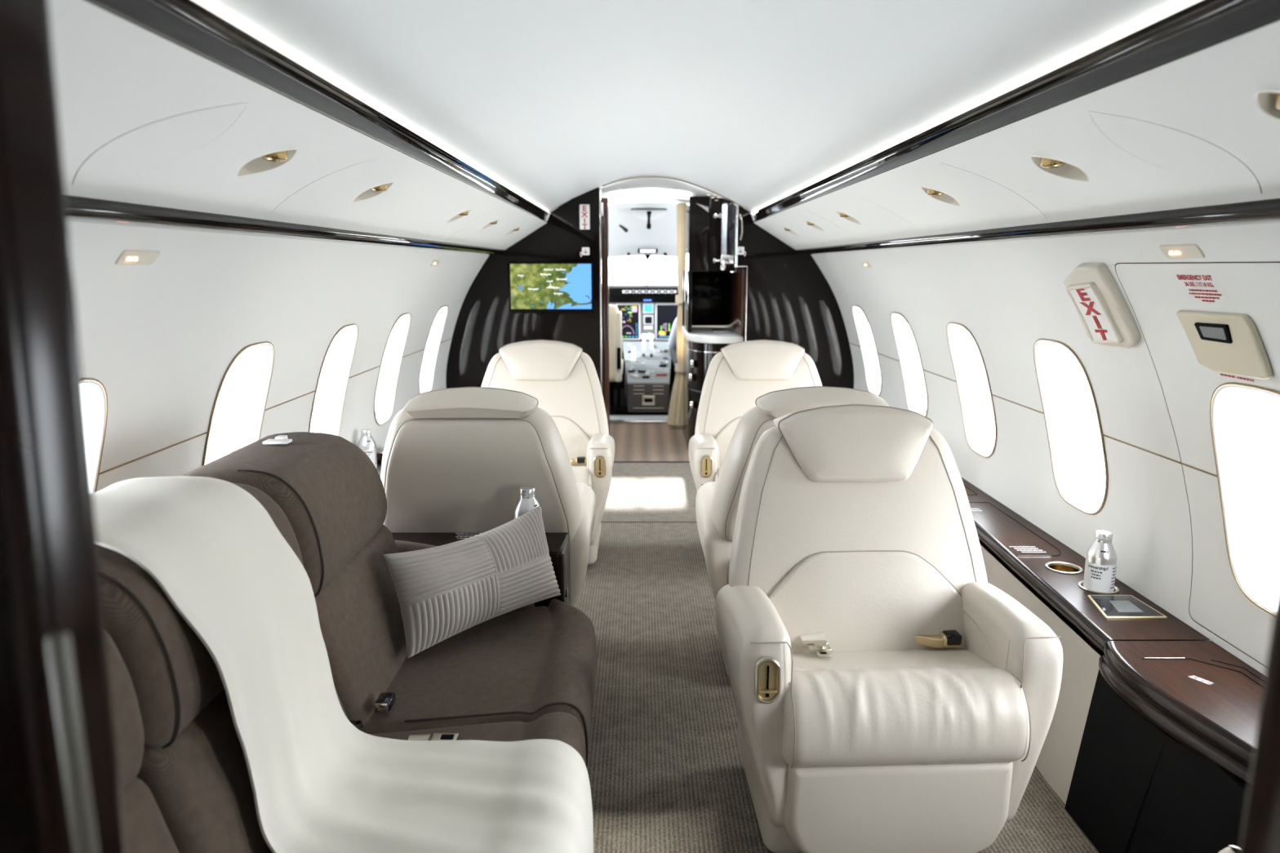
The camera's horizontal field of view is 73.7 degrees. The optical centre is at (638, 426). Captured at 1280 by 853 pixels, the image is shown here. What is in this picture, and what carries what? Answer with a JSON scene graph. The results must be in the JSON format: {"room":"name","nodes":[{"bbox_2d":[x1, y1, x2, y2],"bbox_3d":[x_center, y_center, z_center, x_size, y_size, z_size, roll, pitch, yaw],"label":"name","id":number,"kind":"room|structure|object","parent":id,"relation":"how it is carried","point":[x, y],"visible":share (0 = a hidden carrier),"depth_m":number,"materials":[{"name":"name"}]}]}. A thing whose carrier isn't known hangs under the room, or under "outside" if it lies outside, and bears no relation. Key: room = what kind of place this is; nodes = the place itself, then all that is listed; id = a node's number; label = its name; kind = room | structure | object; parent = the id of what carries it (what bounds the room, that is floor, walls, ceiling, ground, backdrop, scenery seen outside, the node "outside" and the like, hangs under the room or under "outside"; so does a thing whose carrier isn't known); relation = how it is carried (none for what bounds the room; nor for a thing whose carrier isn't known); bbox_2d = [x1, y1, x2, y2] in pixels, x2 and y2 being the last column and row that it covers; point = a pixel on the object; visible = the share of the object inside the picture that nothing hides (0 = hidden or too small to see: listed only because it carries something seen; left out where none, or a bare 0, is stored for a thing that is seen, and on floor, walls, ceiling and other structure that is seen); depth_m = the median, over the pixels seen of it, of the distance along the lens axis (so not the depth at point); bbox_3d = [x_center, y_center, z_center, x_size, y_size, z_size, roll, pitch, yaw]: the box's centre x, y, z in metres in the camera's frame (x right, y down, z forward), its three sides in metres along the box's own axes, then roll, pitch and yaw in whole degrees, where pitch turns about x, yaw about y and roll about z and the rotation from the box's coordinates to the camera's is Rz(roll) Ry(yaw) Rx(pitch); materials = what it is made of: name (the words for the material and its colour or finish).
{"room":"aircraft cabin","nodes":[
{"label":"aircraft cabin","id":0,"kind":"room"},
{"bbox_2d":[68,221,489,491],"bbox_3d":[-0.991,0.041,1.890,0.285,0.922,6.300,0,11,0],"label":"wall","id":1,"kind":"structure","parent":0,"point":[162,337],"depth_m":2.04,"materials":[{"name":"white plastic"}]},
{"bbox_2d":[82,377,107,493],"bbox_3d":[-1.098,0.159,1.556,0.179,0.488,0.329,0,11,0],"label":"window","id":2,"kind":"structure","parent":1,"relation":"in","point":[95,397],"depth_m":1.67,"materials":[{"name":"white"}]},
{"bbox_2d":[115,249,159,265],"bbox_3d":[-0.886,-0.299,1.511,0.019,0.026,0.118,0,11,0],"label":"light","id":3,"kind":"object","parent":1,"relation":"attached to","point":[132,257],"visible":1,"depth_m":1.50,"materials":[{"name":"beige plastic"}]},
{"bbox_2d":[98,431,208,475],"bbox_3d":[-1.087,0.055,1.932,0.008,0.004,0.447,0,11,0],"label":"trim","id":4,"kind":"structure","parent":1,"relation":"attached to","point":[203,433],"depth_m":1.90,"materials":[{"name":"brown metal"}]},
{"bbox_2d":[201,341,275,466],"bbox_3d":[-1.098,0.016,2.315,0.179,0.488,0.329,0,11,0],"label":"window","id":5,"kind":"structure","parent":1,"relation":"in","point":[251,370],"depth_m":2.42,"materials":[{"name":"white"}]},
{"bbox_2d":[308,324,358,435],"bbox_3d":[-1.098,-0.118,3.030,0.179,0.488,0.329,0,11,0],"label":"window","id":6,"kind":"structure","parent":1,"relation":"in","point":[347,335],"depth_m":3.16,"materials":[{"name":"white"}]},
{"bbox_2d":[376,447,384,476],"bbox_3d":[-1.031,0.134,3.672,0.152,0.094,2.730,0,11,0],"label":"ledge","id":7,"kind":"object","parent":1,"relation":"attached to","point":[380,454],"visible":0.11,"depth_m":3.54,"materials":[{"name":"brown wood"}]},
{"bbox_2d":[357,429,377,470],"bbox_3d":[-1.085,0.095,3.406,0.070,0.168,0.070,-7,13,-34],"label":"water bottle","id":8,"kind":"object","parent":7,"relation":"on","point":[366,443],"visible":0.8,"depth_m":3.38,"materials":[{"name":"clear plastic"}]},
{"bbox_2d":[373,312,411,425],"bbox_3d":[-1.098,-0.253,3.751,0.179,0.488,0.329,0,11,0],"label":"window","id":9,"kind":"structure","parent":1,"relation":"in","point":[383,413],"depth_m":3.88,"materials":[{"name":"white glass"}]},
{"bbox_2d":[418,305,448,393],"bbox_3d":[-1.098,-0.392,4.492,0.179,0.488,0.329,0,11,0],"label":"window","id":10,"kind":"structure","parent":1,"relation":"in","point":[434,336],"depth_m":4.63,"materials":[{"name":"white glass"}]},
{"bbox_2d":[528,199,563,221],"bbox_3d":[-0.535,-0.574,5.122,0.620,1.540,0.030,0,11,0],"label":"wall","id":11,"kind":"structure","parent":0,"point":[548,215],"depth_m":4.98,"materials":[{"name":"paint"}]},
{"bbox_2d":[600,197,609,435],"bbox_3d":[-0.199,-0.568,5.090,0.042,1.540,0.065,0,11,0],"label":"pocket door","id":12,"kind":"structure","parent":11,"relation":"in","point":[604,201],"depth_m":5.03,"materials":[{"name":"brown wood"}]},
{"bbox_2d":[609,389,672,415],"bbox_3d":[0.065,-0.224,7.436,2.000,0.001,2.200,0,11,0],"label":"floor","id":13,"kind":"structure","parent":0,"point":[623,399],"depth_m":6.99,"materials":[{"name":"black"}]},
{"bbox_2d":[601,305,622,413],"bbox_3d":[-0.333,-0.575,6.989,0.405,0.854,0.610,0,11,0],"label":"seat","id":14,"kind":"object","parent":13,"relation":"on","point":[615,316],"visible":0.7,"depth_m":6.70,"materials":[{"name":"beige leather"}]},
{"bbox_2d":[609,415,667,419],"bbox_3d":[0.065,-0.057,6.521,1.400,0.008,0.300,0,11,0],"label":"trim","id":15,"kind":"structure","parent":13,"relation":"on","point":[611,417],"depth_m":6.57,"materials":[{"name":"grey metal"}]},
{"bbox_2d":[609,419,667,423],"bbox_3d":[0.065,-0.035,6.362,1.200,0.024,0.050,0,11,0],"label":"trim","id":16,"kind":"structure","parent":15,"relation":"on","point":[611,421],"depth_m":6.34,"materials":[{"name":"silver metal"}]},
{"bbox_2d":[622,333,671,412],"bbox_3d":[0.075,-0.475,7.120,0.434,0.554,1.028,0,11,0],"label":"pedestal","id":17,"kind":"object","parent":13,"relation":"on","point":[647,363],"visible":1,"depth_m":6.83,"materials":[{"name":"grey metal"}]},
{"bbox_2d":[608,302,678,351],"bbox_3d":[0.085,-0.889,7.616,1.300,0.440,0.082,0,11,0],"label":"panel","id":18,"kind":"object","parent":17,"relation":"attached to","point":[657,319],"visible":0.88,"depth_m":7.57,"materials":[{"name":"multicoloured plastic"}]},
{"bbox_2d":[608,283,678,302],"bbox_3d":[0.075,-1.193,7.613,1.460,0.160,0.595,0,11,0],"label":"glareshield","id":19,"kind":"object","parent":18,"relation":"on","point":[618,292],"visible":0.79,"depth_m":7.36,"materials":[{"name":"black plastic"}]},
{"bbox_2d":[692,325,726,326],"bbox_3d":[0.525,-0.532,6.906,0.380,0.800,0.529,0,11,0],"label":"seat","id":20,"kind":"object","parent":13,"relation":"on","point":[692,326],"visible":0.02,"depth_m":6.61,"materials":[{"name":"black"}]},
{"bbox_2d":[445,186,853,388],"bbox_3d":[0.065,-0.572,4.975,2.395,1.590,0.050,0,11,0],"label":"wall","id":21,"kind":"structure","parent":0,"point":[484,313],"depth_m":4.93,"materials":[{"name":"black paint"}]},
{"bbox_2d":[507,262,593,313],"bbox_3d":[-0.504,-0.798,4.899,0.487,0.292,0.015,0,11,0],"label":"monitor","id":22,"kind":"object","parent":21,"relation":"attached to","point":[534,287],"visible":1,"depth_m":4.89,"materials":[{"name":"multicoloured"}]},
{"bbox_2d":[579,204,590,229],"bbox_3d":[-0.307,-1.185,4.826,0.057,0.138,0.017,0,11,0],"label":"exit sign","id":23,"kind":"object","parent":21,"relation":"attached to","point":[584,221],"visible":1,"depth_m":4.82,"materials":[{"name":"white plastic"}]},
{"bbox_2d":[599,187,602,392],"bbox_3d":[-0.220,-0.565,4.955,0.009,1.585,0.009,0,11,0],"label":"trim","id":24,"kind":"structure","parent":21,"relation":"attached to","point":[599,188],"depth_m":4.91,"materials":[{"name":"silver metal"}]},
{"bbox_2d":[602,176,743,207],"bbox_3d":[0.192,-1.323,4.812,0.799,0.173,0.008,0,11,0],"label":"trim","id":25,"kind":"structure","parent":21,"relation":"attached to","point":[639,176],"depth_m":4.80,"materials":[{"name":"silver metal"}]},
{"bbox_2d":[712,204,742,269],"bbox_3d":[0.508,-1.095,4.923,0.159,0.373,0.211,0,11,0],"label":"dispenser","id":26,"kind":"object","parent":21,"relation":"attached to","point":[727,245],"visible":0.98,"depth_m":5.00,"materials":[{"name":"grey metal"}]},
{"bbox_2d":[712,257,725,269],"bbox_3d":[0.467,-0.945,4.956,0.078,0.067,0.031,-2,11,-11],"label":"tap","id":27,"kind":"object","parent":26,"relation":"on","point":[722,260],"depth_m":4.94,"materials":[{"name":"silver metal"}]},
{"bbox_2d":[609,423,689,461],"bbox_3d":[0.065,0.096,5.726,1.900,0.001,1.280,0,11,0],"label":"floor","id":28,"kind":"structure","parent":0,"point":[633,442],"depth_m":5.69,"materials":[{"name":"brown wood"}]},
{"bbox_2d":[682,336,730,449],"bbox_3d":[0.463,-0.228,5.561,0.309,0.699,0.829,0,11,0],"label":"base cabinet","id":29,"kind":"object","parent":28,"relation":"on","point":[697,357],"visible":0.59,"depth_m":5.25,"materials":[{"name":"brown wood"}]},
{"bbox_2d":[681,326,743,343],"bbox_3d":[0.459,-0.595,5.484,0.323,0.048,0.860,0,11,0],"label":"countertop","id":30,"kind":"structure","parent":29,"relation":"on","point":[710,335],"depth_m":5.20,"materials":[{"name":"white plastic"}]},
{"bbox_2d":[682,196,746,335],"bbox_3d":[0.465,-1.018,5.390,0.330,0.815,0.930,0,11,0],"label":"wall cabinet","id":31,"kind":"object","parent":30,"relation":"on","point":[713,295],"visible":0.87,"depth_m":5.22,"materials":[{"name":"black paint"}]},
{"bbox_2d":[536,177,768,221],"bbox_3d":[0.065,-1.387,5.463,1.900,0.292,1.250,0,11,0],"label":"ceiling","id":32,"kind":"structure","parent":0,"point":[682,187],"depth_m":5.02,"materials":[{"name":"white plastic"}]},
{"bbox_2d":[609,188,688,199],"bbox_3d":[0.065,-1.425,5.225,0.480,0.019,0.563,0,11,0],"label":"recessed light","id":33,"kind":"object","parent":32,"relation":"in","point":[663,193],"visible":1,"depth_m":5.28,"materials":[{"name":"white plastic"}]},
{"bbox_2d":[666,203,684,425],"bbox_3d":[0.316,-0.768,6.023,0.220,1.570,0.122,6,12,31],"label":"curtain","id":34,"kind":"object","parent":32,"relation":"hanging from","point":[675,416],"visible":0.45,"depth_m":6.06,"materials":[{"name":"beige fabric"}]},
{"bbox_2d":[48,0,1279,249],"bbox_3d":[0.065,-0.504,1.772,1.660,0.153,6.270,0,11,0],"label":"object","id":35,"kind":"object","parent":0,"point":[115,77],"depth_m":1.38,"materials":[{"name":"white plastic"}]},
{"bbox_2d":[71,102,247,186],"bbox_3d":[-0.648,-0.388,1.158,0.133,0.129,0.216,7,13,32],"label":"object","id":36,"kind":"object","parent":35,"relation":"in","point":[166,140],"depth_m":1.15,"materials":[{"name":"white plastic"}]},
{"bbox_2d":[236,148,297,176],"bbox_3d":[-0.637,-0.463,1.453,0.072,0.079,0.115,5,12,27],"label":"light","id":37,"kind":"object","parent":35,"relation":"attached to","point":[268,162],"visible":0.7,"depth_m":1.47,"materials":[{"name":"beige plastic"}]},
{"bbox_2d":[66,195,506,254],"bbox_3d":[-0.812,-0.434,1.785,0.106,0.066,6.269,0,11,0],"label":"trim","id":38,"kind":"structure","parent":35,"relation":"attached to","point":[79,209],"depth_m":1.58,"materials":[{"name":"black"}]},
{"bbox_2d":[84,0,549,222],"bbox_3d":[-0.538,-0.609,1.752,0.074,0.069,6.269,0,11,0],"label":"trim","id":39,"kind":"structure","parent":35,"relation":"attached to","point":[185,24],"depth_m":1.23,"materials":[{"name":"black"}]},
{"bbox_2d":[271,157,378,213],"bbox_3d":[-0.648,-0.501,1.763,0.120,0.129,0.208,8,13,35],"label":"door","id":40,"kind":"structure","parent":35,"relation":"in","point":[325,184],"depth_m":1.76,"materials":[{"name":"white plastic"}]},
{"bbox_2d":[191,0,550,213],"bbox_3d":[-0.512,-0.633,1.748,0.026,0.012,6.250,0,11,0],"label":"light","id":41,"kind":"object","parent":35,"relation":"attached to","point":[197,2],"visible":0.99,"depth_m":1.34,"materials":[{"name":"white"}]},
{"bbox_2d":[352,182,393,202],"bbox_3d":[-0.637,-0.572,2.032,0.072,0.079,0.115,5,12,27],"label":"light","id":42,"kind":"object","parent":35,"relation":"attached to","point":[375,191],"visible":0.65,"depth_m":2.04,"materials":[{"name":"beige plastic"}]},
{"bbox_2d":[445,208,471,223],"bbox_3d":[-0.637,-0.754,3.001,0.072,0.079,0.115,5,12,27],"label":"light","id":43,"kind":"object","parent":35,"relation":"attached to","point":[464,213],"visible":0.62,"depth_m":3.01,"materials":[{"name":"beige plastic"}]},
{"bbox_2d":[445,208,497,238],"bbox_3d":[-0.648,-0.791,3.311,0.219,0.129,0.094,-9,14,-41],"label":"door","id":44,"kind":"structure","parent":35,"relation":"in","point":[483,216],"depth_m":3.31,"materials":[{"name":"white plastic"}]},
{"bbox_2d":[0,0,1279,852],"bbox_3d":[0.065,0.258,0.467,2.300,1.620,0.078,0,11,0],"label":"door frame","id":45,"kind":"structure","parent":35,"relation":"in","point":[60,788],"depth_m":0.42,"materials":[{"name":"brown wood"}]},
{"bbox_2d":[781,217,826,244],"bbox_3d":[0.778,-0.926,4.031,0.233,0.135,0.080,7,13,34],"label":"door","id":46,"kind":"structure","parent":35,"relation":"in","point":[791,224],"depth_m":4.03,"materials":[{"name":"white"}]},
{"bbox_2d":[804,208,860,240],"bbox_3d":[0.778,-0.813,3.429,0.232,0.135,0.087,8,13,35],"label":"door","id":47,"kind":"structure","parent":35,"relation":"in","point":[822,219],"depth_m":3.43,"materials":[{"name":"white plastic"}]},
{"bbox_2d":[835,211,861,224],"bbox_3d":[0.767,-0.772,3.101,0.072,0.079,0.115,-5,12,-27],"label":"light","id":48,"kind":"object","parent":35,"relation":"attached to","point":[850,218],"visible":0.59,"depth_m":3.11,"materials":[{"name":"gold plastic"}]},
{"bbox_2d":[862,198,917,226],"bbox_3d":[0.778,-0.667,2.647,0.184,0.098,0.045,8,13,37],"label":"door","id":49,"kind":"structure","parent":35,"relation":"in","point":[873,204],"depth_m":2.64,"materials":[{"name":"white plastic"}]},
{"bbox_2d":[921,186,960,206],"bbox_3d":[0.767,-0.595,2.156,0.072,0.079,0.115,-5,12,-27],"label":"light","id":50,"kind":"object","parent":35,"relation":"attached to","point":[940,196],"visible":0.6,"depth_m":2.17,"materials":[{"name":"gold plastic"}]},
{"bbox_2d":[750,0,1201,213],"bbox_3d":[0.642,-0.633,1.748,0.026,0.012,6.250,0,11,0],"label":"light","id":51,"kind":"object","parent":35,"relation":"attached to","point":[1191,2],"visible":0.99,"depth_m":1.34,"materials":[{"name":"white"}]},
{"bbox_2d":[939,162,1047,218],"bbox_3d":[0.778,-0.522,1.876,0.124,0.135,0.214,-8,13,-37],"label":"door","id":52,"kind":"structure","parent":35,"relation":"in","point":[990,188],"depth_m":1.87,"materials":[{"name":"white plastic"}]},
{"bbox_2d":[751,0,1279,222],"bbox_3d":[0.668,-0.609,1.752,0.074,0.069,6.269,0,11,0],"label":"trim","id":53,"kind":"structure","parent":35,"relation":"attached to","point":[1202,25],"depth_m":1.25,"materials":[{"name":"black"}]},
{"bbox_2d":[795,198,1279,254],"bbox_3d":[0.942,-0.434,1.785,0.106,0.066,6.269,0,11,0],"label":"trim","id":54,"kind":"structure","parent":35,"relation":"attached to","point":[1268,211],"depth_m":1.64,"materials":[{"name":"black"}]},
{"bbox_2d":[1030,155,1088,182],"bbox_3d":[0.767,-0.481,1.546,0.072,0.079,0.115,-5,12,-27],"label":"light","id":55,"kind":"object","parent":35,"relation":"attached to","point":[1053,166],"visible":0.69,"depth_m":1.56,"materials":[{"name":"gold plastic"}]},
{"bbox_2d":[1088,111,1262,193],"bbox_3d":[0.778,-0.403,1.242,0.138,0.135,0.220,-7,13,-33],"label":"door","id":56,"kind":"structure","parent":35,"relation":"in","point":[1171,149],"depth_m":1.24,"materials":[{"name":"white plastic"}]},
{"bbox_2d":[1255,91,1279,119],"bbox_3d":[0.767,-0.373,0.970,0.072,0.079,0.115,-5,12,-27],"label":"light","id":57,"kind":"object","parent":35,"relation":"attached to","point":[1268,102],"visible":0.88,"depth_m":1.01,"materials":[{"name":"gold plastic"}]},
{"bbox_2d":[600,202,746,266],"bbox_3d":[0.065,-1.476,6.830,2.000,0.515,1.470,0,11,0],"label":"ceiling","id":58,"kind":"structure","parent":0,"point":[662,235],"depth_m":7.08,"materials":[{"name":"grey plastic"}]},
{"bbox_2d":[637,248,657,260],"bbox_3d":[0.076,-1.494,7.409,0.173,0.097,0.126,0,11,0],"label":"standby compass","id":59,"kind":"object","parent":58,"relation":"attached to","point":[639,250],"visible":1,"depth_m":7.35,"materials":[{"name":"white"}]},
{"bbox_2d":[631,208,666,229],"bbox_3d":[0.075,-1.602,6.603,0.273,0.147,0.330,0,11,0],"label":"console","id":60,"kind":"object","parent":58,"relation":"attached to","point":[648,214],"visible":1,"depth_m":6.54,"materials":[{"name":"grey plastic"}]},
{"bbox_2d":[613,335,745,389],"bbox_3d":[0.065,-0.837,8.044,1.960,0.980,0.040,0,11,0],"label":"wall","id":61,"kind":"structure","parent":0,"point":[623,382],"depth_m":8.10,"materials":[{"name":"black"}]},
{"bbox_2d":[201,0,1187,212],"bbox_3d":[0.065,-0.736,1.744,1.150,0.193,6.300,0,11,0],"label":"ceiling","id":62,"kind":"structure","parent":0,"point":[751,104],"depth_m":1.81,"materials":[{"name":"white"}]},
{"bbox_2d":[577,462,1098,852],"bbox_3d":[0.065,0.792,2.016,2.240,0.001,6.270,0,11,0],"label":"floor","id":63,"kind":"structure","parent":0,"point":[665,770],"depth_m":2.28,"materials":[{"name":"carpet"}]},
{"bbox_2d":[97,431,597,852],"bbox_3d":[-0.480,0.500,1.301,0.779,0.778,1.660,0,11,0],"label":"divan","id":64,"kind":"object","parent":63,"relation":"on","point":[528,672],"visible":0.55,"depth_m":1.57,"materials":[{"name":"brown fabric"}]},
{"bbox_2d":[93,475,593,852],"bbox_3d":[-0.479,0.463,1.284,0.873,0.727,0.387,2,11,8],"label":"throw blanket","id":65,"kind":"object","parent":64,"relation":"on","point":[320,783],"visible":0.9,"depth_m":1.26,"materials":[{"name":"beige fabric"}]},
{"bbox_2d":[382,505,560,658],"bbox_3d":[-0.360,0.342,1.935,0.407,0.242,0.153,-10,14,-42],"label":"throw pillow","id":66,"kind":"object","parent":64,"relation":"on","point":[443,592],"visible":1,"depth_m":1.86,"materials":[{"name":"beige fabric"}]},
{"bbox_2d":[368,711,586,765],"bbox_3d":[-0.326,0.637,1.335,0.459,0.163,0.490,0,11,0],"label":"seat cushion","id":67,"kind":"object","parent":64,"relation":"on","point":[566,727],"depth_m":1.52,"materials":[{"name":"brown fabric"}]},
{"bbox_2d":[360,599,597,749],"bbox_3d":[-0.326,0.542,1.847,0.459,0.162,0.539,0,11,0],"label":"seat cushion","id":68,"kind":"object","parent":64,"relation":"on","point":[526,664],"depth_m":1.73,"materials":[{"name":"brown fabric"}]},
{"bbox_2d":[391,532,571,606],"bbox_3d":[-0.570,0.510,2.228,0.777,0.452,0.161,0,11,0],"label":"end table","id":69,"kind":"object","parent":63,"relation":"on","point":[558,543],"visible":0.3,"depth_m":2.19,"materials":[{"name":"brown wood"}]},
{"bbox_2d":[514,485,541,519],"bbox_3d":[-0.280,0.235,2.154,0.070,0.168,0.070,8,13,35],"label":"water bottle","id":70,"kind":"object","parent":69,"relation":"on","point":[527,501],"visible":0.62,"depth_m":2.12,"materials":[{"name":"clear glass"}]},
{"bbox_2d":[380,386,595,608],"bbox_3d":[-0.432,0.281,2.454,0.596,0.844,0.547,0,11,0],"label":"chair","id":71,"kind":"object","parent":63,"relation":"on","point":[455,460],"visible":0.52,"depth_m":2.17,"materials":[{"name":"beige leather"}]},
{"bbox_2d":[481,339,614,564],"bbox_3d":[-0.397,0.101,3.371,0.596,0.859,0.547,0,11,0],"label":"chair","id":72,"kind":"object","parent":63,"relation":"on","point":[564,380],"visible":0.49,"depth_m":3.41,"materials":[{"name":"beige leather"}]},
{"bbox_2d":[571,466,591,488],"bbox_3d":[-0.397,0.206,3.303,0.444,0.162,0.374,0,11,0],"label":"seat cushion","id":73,"kind":"object","parent":72,"relation":"on","point":[583,474],"depth_m":3.15,"materials":[{"name":"beige leather"}]},
{"bbox_2d":[600,521,696,522],"bbox_3d":[0.065,0.437,3.902,1.000,0.003,0.004,0,11,0],"label":"trim","id":74,"kind":"structure","parent":63,"relation":"on","point":[601,522],"depth_m":3.90,"materials":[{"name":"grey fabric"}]},
{"bbox_2d":[613,461,689,462],"bbox_3d":[0.065,0.212,5.098,1.300,0.006,0.012,0,11,0],"label":"trim","id":75,"kind":"structure","parent":63,"relation":"on","point":[614,461],"depth_m":5.09,"materials":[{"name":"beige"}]},
{"bbox_2d":[688,339,822,491],"bbox_3d":[0.502,0.101,3.371,0.596,0.859,0.547,0,11,0],"label":"chair","id":76,"kind":"object","parent":63,"relation":"on","point":[744,371],"visible":0.3,"depth_m":3.42,"materials":[{"name":"beige leather"}]},
{"bbox_2d":[714,466,721,481],"bbox_3d":[0.502,0.206,3.303,0.444,0.162,0.374,0,11,0],"label":"seat cushion","id":77,"kind":"object","parent":76,"relation":"on","point":[717,468],"depth_m":3.16,"materials":[{"name":"beige leather"}]},
{"bbox_2d":[695,386,888,675],"bbox_3d":[0.475,0.279,2.464,0.596,0.844,0.547,0,11,0],"label":"chair","id":78,"kind":"object","parent":63,"relation":"on","point":[717,503],"visible":0.19,"depth_m":2.22,"materials":[{"name":"beige leather"}]},
{"bbox_2d":[715,404,1062,852],"bbox_3d":[0.472,0.404,1.754,0.596,0.859,0.547,0,11,-2],"label":"chair","id":79,"kind":"object","parent":63,"relation":"on","point":[890,697],"visible":1,"depth_m":1.66,"materials":[{"name":"beige leather"}]},
{"bbox_2d":[782,648,1029,768],"bbox_3d":[0.476,0.509,1.686,0.444,0.162,0.374,0,11,-2],"label":"seat cushion","id":80,"kind":"object","parent":79,"relation":"on","point":[842,708],"depth_m":1.52,"materials":[{"name":"beige leather"}]},
{"bbox_2d":[1064,668,1248,852],"bbox_3d":[1.066,0.741,1.512,0.298,0.283,0.800,0,11,0],"label":"base cabinet","id":81,"kind":"object","parent":63,"relation":"on","point":[1134,788],"visible":0.53,"depth_m":1.65,"materials":[{"name":"black wood"}]},
{"bbox_2d":[1098,640,1264,786],"bbox_3d":[1.119,0.579,1.485,0.267,0.080,0.810,0,11,0],"label":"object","id":82,"kind":"object","parent":81,"relation":"on","point":[1203,697],"visible":0.93,"depth_m":1.66,"materials":[{"name":"brown wood"}]},
{"bbox_2d":[1217,845,1239,852],"bbox_3d":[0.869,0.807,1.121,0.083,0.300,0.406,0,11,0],"label":"ottoman","id":83,"kind":"object","parent":63,"relation":"on","point":[1231,849],"visible":0.83,"depth_m":1.27,"materials":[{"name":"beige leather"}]},
{"bbox_2d":[980,545,1101,804],"bbox_3d":[1.023,0.383,3.404,0.141,0.288,3.353,0,11,1],"label":"wall","id":84,"kind":"structure","parent":0,"point":[1057,757],"depth_m":1.97,"materials":[{"name":"grey leather"}]},
{"bbox_2d":[811,222,1279,675],"bbox_3d":[1.121,0.041,1.890,0.285,0.922,6.300,0,11,0],"label":"wall","id":85,"kind":"structure","parent":0,"point":[1011,295],"depth_m":2.42,"materials":[{"name":"white plastic"}]},
{"bbox_2d":[851,304,881,395],"bbox_3d":[1.228,-0.401,4.539,0.179,0.488,0.329,0,11,0],"label":"window","id":86,"kind":"structure","parent":85,"relation":"in","point":[873,385],"depth_m":4.67,"materials":[{"name":"white glass"}]},
{"bbox_2d":[890,311,928,417],"bbox_3d":[1.228,-0.268,3.831,0.179,0.488,0.329,0,11,0],"label":"window","id":87,"kind":"structure","parent":85,"relation":"in","point":[900,323],"depth_m":3.96,"materials":[{"name":"white glass"}]},
{"bbox_2d":[946,322,996,457],"bbox_3d":[1.228,-0.134,3.119,0.179,0.488,0.329,0,11,0],"label":"window","id":88,"kind":"structure","parent":85,"relation":"in","point":[977,440],"depth_m":3.25,"materials":[{"name":"white"}]},
{"bbox_2d":[1033,338,1108,515],"bbox_3d":[1.228,-0.002,2.411,0.179,0.488,0.329,0,11,0],"label":"window","id":89,"kind":"structure","parent":85,"relation":"in","point":[1048,355],"depth_m":2.54,"materials":[{"name":"white"}]},
{"bbox_2d":[960,476,1209,655],"bbox_3d":[1.138,0.200,3.448,0.232,0.065,3.195,0,11,0],"label":"ledge","id":90,"kind":"object","parent":85,"relation":"attached to","point":[1052,571],"visible":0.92,"depth_m":2.20,"materials":[{"name":"brown wood"}]},
{"bbox_2d":[1048,564,1079,572],"bbox_3d":[1.153,0.411,2.321,0.080,0.056,0.080,0,11,0],"label":"cup holder","id":91,"kind":"object","parent":90,"relation":"on","point":[1052,568],"depth_m":2.34,"materials":[{"name":"brown metal"}]},
{"bbox_2d":[979,542,1180,656],"bbox_3d":[1.207,0.644,1.988,0.084,0.302,6.270,0,11,0],"label":"trim","id":92,"kind":"structure","parent":90,"relation":"attached to","point":[980,543],"depth_m":2.41,"materials":[{"name":"black"}]},
{"bbox_2d":[1083,530,1117,592],"bbox_3d":[1.171,0.348,2.163,0.070,0.168,0.070,4,11,20],"label":"water bottle","id":93,"kind":"object","parent":90,"relation":"on","point":[1100,564],"visible":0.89,"depth_m":2.14,"materials":[{"name":"silver metal"}]},
{"bbox_2d":[1063,262,1140,348],"bbox_3d":[1.071,-0.282,1.992,0.129,0.197,0.208,0,11,0],"label":"exit sign","id":94,"kind":"object","parent":85,"relation":"attached to","point":[1104,314],"visible":1,"depth_m":1.94,"materials":[{"name":"beige plastic"}]},
{"bbox_2d":[1102,434,1181,463],"bbox_3d":[1.224,0.052,2.089,0.008,0.004,0.332,0,11,0],"label":"trim","id":95,"kind":"structure","parent":85,"relation":"attached to","point":[1108,437],"depth_m":2.07,"materials":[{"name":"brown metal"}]},
{"bbox_2d":[1159,243,1205,258],"bbox_3d":[1.008,-0.326,1.585,0.019,0.026,0.118,0,11,0],"label":"light","id":96,"kind":"object","parent":85,"relation":"attached to","point":[1188,251],"visible":1,"depth_m":1.58,"materials":[{"name":"beige plastic"}]},
{"bbox_2d":[1115,261,1279,666],"bbox_3d":[1.142,0.091,1.631,0.255,0.826,0.654,0,11,0],"label":"door","id":97,"kind":"structure","parent":85,"relation":"in","point":[1217,603],"depth_m":1.77,"materials":[{"name":"white plastic"}]},
{"bbox_2d":[1172,272,1234,311],"bbox_3d":[1.058,-0.254,1.603,0.044,0.068,0.125,0,11,0],"label":"placard","id":98,"kind":"object","parent":97,"relation":"attached to","point":[1200,291],"visible":1,"depth_m":1.60,"materials":[{"name":"white plastic"}]},
{"bbox_2d":[1209,382,1279,615],"bbox_3d":[1.233,0.151,1.641,0.170,0.464,0.329,0,11,0],"label":"window","id":99,"kind":"structure","parent":97,"relation":"attached to","point":[1232,405],"depth_m":1.77,"materials":[{"name":"white"}]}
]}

